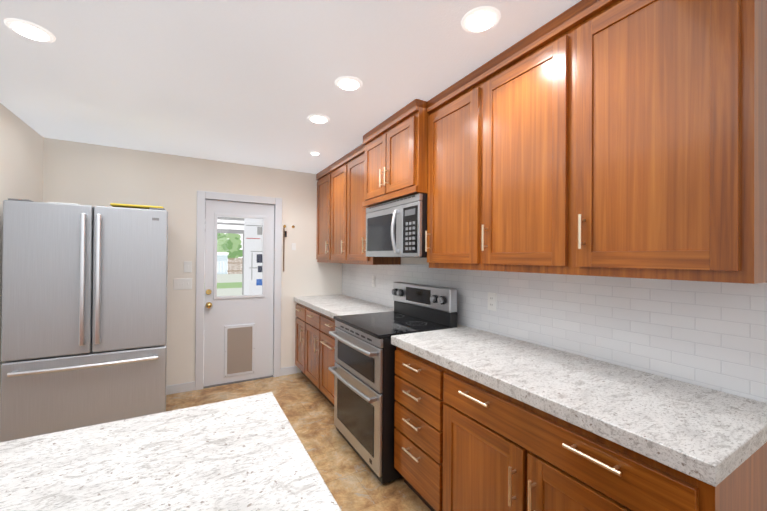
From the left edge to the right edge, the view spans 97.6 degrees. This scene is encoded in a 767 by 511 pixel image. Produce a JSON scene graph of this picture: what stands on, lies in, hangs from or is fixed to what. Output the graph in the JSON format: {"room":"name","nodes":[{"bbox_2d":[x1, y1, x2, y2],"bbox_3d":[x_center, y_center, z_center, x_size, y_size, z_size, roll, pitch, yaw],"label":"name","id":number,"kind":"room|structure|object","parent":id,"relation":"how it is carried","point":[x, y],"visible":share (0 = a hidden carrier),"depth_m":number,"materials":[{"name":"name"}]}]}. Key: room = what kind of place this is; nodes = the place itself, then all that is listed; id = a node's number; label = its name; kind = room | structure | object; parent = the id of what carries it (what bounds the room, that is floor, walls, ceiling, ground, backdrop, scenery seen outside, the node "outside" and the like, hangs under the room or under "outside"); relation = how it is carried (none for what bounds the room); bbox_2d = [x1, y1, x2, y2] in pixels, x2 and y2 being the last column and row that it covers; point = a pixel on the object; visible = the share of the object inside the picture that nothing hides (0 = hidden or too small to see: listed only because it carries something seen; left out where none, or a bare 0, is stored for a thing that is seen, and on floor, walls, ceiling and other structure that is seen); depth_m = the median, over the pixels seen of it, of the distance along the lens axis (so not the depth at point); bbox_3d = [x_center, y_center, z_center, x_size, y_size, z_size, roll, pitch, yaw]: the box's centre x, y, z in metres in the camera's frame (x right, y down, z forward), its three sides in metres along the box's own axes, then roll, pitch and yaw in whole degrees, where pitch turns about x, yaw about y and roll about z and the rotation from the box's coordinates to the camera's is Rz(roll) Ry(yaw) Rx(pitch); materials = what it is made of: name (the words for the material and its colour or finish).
{"room":"kitchen","nodes":[
{"label":"kitchen","id":0,"kind":"room"},
{"bbox_2d":[0,103,4,397],"bbox_3d":[-3.921,0.166,1.489,3.050,2.440,0.120,1,0,-30],"label":"wall","id":1,"kind":"structure","parent":0,"point":[2,108],"depth_m":2.32,"materials":[{"name":"beige paint"}]},
{"bbox_2d":[1,107,43,363],"bbox_3d":[-2.872,0.180,2.606,0.120,2.440,0.719,1,0,-30],"label":"wall","id":2,"kind":"structure","parent":0,"point":[21,159],"depth_m":2.58,"materials":[{"name":"beige paint"}]},
{"bbox_2d":[43,137,341,385],"bbox_3d":[-1.847,0.194,3.674,2.960,2.440,0.120,1,0,-30],"label":"wall","id":3,"kind":"structure","parent":0,"point":[81,173],"depth_m":3.48,"materials":[{"name":"beige paint"}]},
{"bbox_2d":[166,381,194,394],"bbox_3d":[-2.490,1.360,3.228,1.183,0.092,0.014,1,0,-30],"label":"baseboard","id":4,"kind":"structure","parent":3,"relation":"attached to","point":[180,388],"depth_m":3.45,"materials":[{"name":"white paint"}]},
{"bbox_2d":[173,278,191,289],"bbox_3d":[-2.072,0.294,3.469,0.165,0.115,0.014,1,0,-30],"label":"light switch","id":5,"kind":"object","parent":3,"relation":"attached to","point":[181,283],"visible":1,"depth_m":3.47,"materials":[{"name":"white plastic"}]},
{"bbox_2d":[184,261,191,271],"bbox_3d":[-2.033,0.118,3.491,0.072,0.115,0.014,1,0,-30],"label":"light switch","id":6,"kind":"object","parent":3,"relation":"attached to","point":[187,266],"visible":1,"depth_m":3.49,"materials":[{"name":"white plastic"}]},
{"bbox_2d":[195,191,281,389],"bbox_3d":[-1.617,0.369,3.794,0.877,2.094,0.140,1,0,-30],"label":"door frame","id":7,"kind":"structure","parent":3,"relation":"attached to","point":[202,196],"depth_m":3.65,"materials":[{"name":"white paint"}]},
{"bbox_2d":[204,199,273,385],"bbox_3d":[-1.592,0.401,3.750,0.713,1.997,0.121,1,0,-30],"label":"door","id":8,"kind":"structure","parent":3,"relation":"in","point":[238,337],"depth_m":3.74,"materials":[{"name":"white paint"}]},
{"bbox_2d":[283,225,294,271],"bbox_3d":[-1.123,-0.086,3.998,0.136,0.553,0.036,1,0,-30],"label":"hooks","id":9,"kind":"object","parent":3,"relation":"attached to","point":[285,232],"visible":1,"depth_m":3.97,"materials":[{"name":"gold metal"}]},
{"bbox_2d":[0,0,580,173],"bbox_3d":[-1.374,-1.073,0.038,6.010,0.060,6.906,1,0,-30],"label":"ceiling","id":10,"kind":"structure","parent":0,"point":[249,82],"depth_m":1.83,"materials":[{"name":"white paint"}]},
{"bbox_2d":[4,18,55,42],"bbox_3d":[-1.627,-1.031,1.550,0.166,0.010,0.166,1,0,-30],"label":"recessed light","id":11,"kind":"object","parent":10,"relation":"in","point":[29,30],"visible":1,"depth_m":1.53,"materials":[{"name":"white plastic"}]},
{"bbox_2d":[307,114,329,123],"bbox_3d":[-0.485,-1.018,2.513,0.166,0.010,0.166,1,0,-30],"label":"recessed light","id":12,"kind":"object","parent":10,"relation":"in","point":[318,118],"visible":1,"depth_m":2.49,"materials":[{"name":"white plastic"}]},
{"bbox_2d":[335,76,362,90],"bbox_3d":[-0.207,-1.018,2.000,0.166,0.010,0.166,1,0,-30],"label":"recessed light","id":13,"kind":"object","parent":10,"relation":"in","point":[348,83],"visible":1,"depth_m":1.98,"materials":[{"name":"white plastic"}]},
{"bbox_2d":[461,6,500,32],"bbox_3d":[0.422,-1.017,1.459,0.166,0.010,0.166,1,0,-30],"label":"recessed light","id":14,"kind":"object","parent":10,"relation":"in","point":[481,19],"visible":1,"depth_m":1.44,"materials":[{"name":"white plastic"}]},
{"bbox_2d":[166,373,430,510],"bbox_3d":[-1.393,1.427,0.024,6.010,0.060,6.906,1,0,-30],"label":"floor","id":15,"kind":"structure","parent":0,"point":[351,480],"depth_m":2.59,"materials":[{"name":"tile"}]},
{"bbox_2d":[0,198,167,442],"bbox_3d":[-2.283,0.509,2.748,0.900,1.792,0.975,1,0,-30],"label":"fridge","id":16,"kind":"object","parent":15,"relation":"on","point":[84,320],"visible":0.98,"depth_m":2.35,"materials":[{"name":"grey metal"}]},
{"bbox_2d":[295,303,302,373],"bbox_3d":[-0.685,0.989,3.984,0.602,0.870,0.489,1,0,-30],"label":"base cabinet","id":17,"kind":"object","parent":15,"relation":"on","point":[299,307],"depth_m":3.90,"materials":[{"name":"brown wood"}]},
{"bbox_2d":[303,305,314,386],"bbox_3d":[-0.480,0.988,3.626,0.602,0.870,0.632,1,0,-30],"label":"base cabinet","id":18,"kind":"object","parent":15,"relation":"on","point":[314,350],"depth_m":3.58,"materials":[{"name":"brown wood"}]},
{"bbox_2d":[315,311,335,406],"bbox_3d":[-0.232,0.988,3.191,0.602,0.870,0.667,1,0,-30],"label":"base cabinet","id":19,"kind":"object","parent":15,"relation":"on","point":[324,342],"depth_m":3.16,"materials":[{"name":"brown wood"}]},
{"bbox_2d":[294,294,393,317],"bbox_3d":[-0.440,0.525,3.545,0.622,0.052,1.496,1,0,-30],"label":"countertop","id":20,"kind":"structure","parent":19,"relation":"on","point":[331,306],"depth_m":3.37,"materials":[{"name":"stone"}]},
{"bbox_2d":[328,282,456,483],"bbox_3d":[0.029,0.825,2.506,0.693,1.192,0.756,1,0,-30],"label":"range","id":21,"kind":"object","parent":15,"relation":"on","point":[362,370],"visible":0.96,"depth_m":2.32,"materials":[{"name":"silver metal"}]},
{"bbox_2d":[394,346,437,510],"bbox_3d":[0.454,0.986,1.993,0.602,0.870,0.534,1,0,-30],"label":"base cabinet","id":22,"kind":"object","parent":15,"relation":"on","point":[416,377],"depth_m":1.86,"materials":[{"name":"brown wood"}]},
{"bbox_2d":[438,365,766,510],"bbox_3d":[0.798,0.985,1.390,0.602,0.870,1.003,1,0,-30],"label":"base cabinet","id":23,"kind":"object","parent":15,"relation":"on","point":[462,443],"depth_m":1.19,"materials":[{"name":"brown wood"}]},
{"bbox_2d":[391,326,766,486],"bbox_3d":[0.681,0.522,1.583,0.622,0.052,1.479,1,0,-30],"label":"countertop","id":24,"kind":"structure","parent":23,"relation":"on","point":[714,438],"depth_m":1.17,"materials":[{"name":"stone"}]},
{"bbox_3d":[-1.004,0.960,-0.655,2.803,0.872,2.540,1,0,-30],"label":"cabinet","id":25,"kind":"object","parent":15,"relation":"on","visible":0},
{"bbox_2d":[0,392,340,510],"bbox_3d":[-1.002,0.496,-0.659,2.893,0.050,2.630,1,0,-30],"label":"countertop","id":26,"kind":"structure","parent":25,"relation":"on","point":[249,453],"depth_m":0.77,"materials":[{"name":"stone"}]},
{"bbox_2d":[342,257,766,402],"bbox_3d":[1.170,0.204,1.491,0.126,2.440,6.906,1,0,-30],"label":"wall","id":27,"kind":"structure","parent":0,"point":[710,335],"depth_m":1.52,"materials":[{"name":"white tile"}]},
{"bbox_2d":[316,167,327,261],"bbox_3d":[-0.545,-0.464,4.021,0.350,1.098,0.568,1,0,-30],"label":"upper cabinet","id":28,"kind":"object","parent":27,"relation":"attached to","point":[322,177],"depth_m":4.01,"materials":[{"name":"brown wood"}]},
{"bbox_2d":[324,156,343,262],"bbox_3d":[-0.330,-0.465,3.646,0.350,1.098,0.600,1,0,-30],"label":"upper cabinet","id":29,"kind":"object","parent":27,"relation":"attached to","point":[332,253],"depth_m":3.68,"materials":[{"name":"brown wood"}]},
{"bbox_2d":[340,144,400,264],"bbox_3d":[-0.104,-0.465,3.250,0.350,1.098,0.612,1,0,-30],"label":"upper cabinet","id":30,"kind":"object","parent":27,"relation":"attached to","point":[341,225],"depth_m":3.22,"materials":[{"name":"brown wood"}]},
{"bbox_2d":[372,276,374,286],"bbox_3d":[-0.108,0.275,3.590,0.008,0.115,0.072,1,0,-30],"label":"outlet","id":31,"kind":"object","parent":27,"relation":"attached to","point":[373,281],"visible":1,"depth_m":3.58,"materials":[{"name":"white plastic"}]},
{"bbox_2d":[362,99,429,206],"bbox_3d":[0.192,-0.713,2.613,0.472,0.605,0.780,1,0,-30],"label":"upper cabinet","id":32,"kind":"object","parent":27,"relation":"attached to","point":[396,155],"visible":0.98,"depth_m":2.38,"materials":[{"name":"brown wood"}]},
{"bbox_2d":[366,193,426,257],"bbox_3d":[0.188,-0.195,2.610,0.474,0.420,0.776,1,0,-30],"label":"over-the-range microwave","id":33,"kind":"object","parent":32,"relation":"attached to","point":[396,228],"visible":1,"depth_m":2.38,"materials":[{"name":"silver metal"}]},
{"bbox_2d":[425,77,464,268],"bbox_3d":[0.574,-0.467,2.063,0.350,1.098,0.549,1,0,-30],"label":"upper cabinet","id":34,"kind":"object","parent":27,"relation":"attached to","point":[445,233],"depth_m":2.05,"materials":[{"name":"brown wood"}]},
{"bbox_2d":[488,292,496,310],"bbox_3d":[0.701,0.298,2.174,0.008,0.115,0.072,1,0,-30],"label":"outlet","id":35,"kind":"object","parent":27,"relation":"attached to","point":[492,301],"visible":1,"depth_m":2.17,"materials":[{"name":"white plastic"}]},
{"bbox_2d":[465,11,564,273],"bbox_3d":[0.775,-0.467,1.711,0.350,1.098,0.576,1,0,-30],"label":"upper cabinet","id":36,"kind":"object","parent":27,"relation":"attached to","point":[515,101],"depth_m":1.60,"materials":[{"name":"brown wood"}]},
{"bbox_2d":[565,0,766,283],"bbox_3d":[1.045,-0.468,1.239,0.350,1.098,0.512,1,0,-30],"label":"upper cabinet","id":37,"kind":"object","parent":27,"relation":"attached to","point":[618,138],"depth_m":1.10,"materials":[{"name":"brown wood"}]},
{"label":"outside","id":38,"kind":"structure","parent":0,"visible":0},
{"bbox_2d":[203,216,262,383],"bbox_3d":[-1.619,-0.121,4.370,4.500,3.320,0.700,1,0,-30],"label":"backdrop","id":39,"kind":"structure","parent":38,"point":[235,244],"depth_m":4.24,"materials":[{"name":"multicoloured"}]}
]}

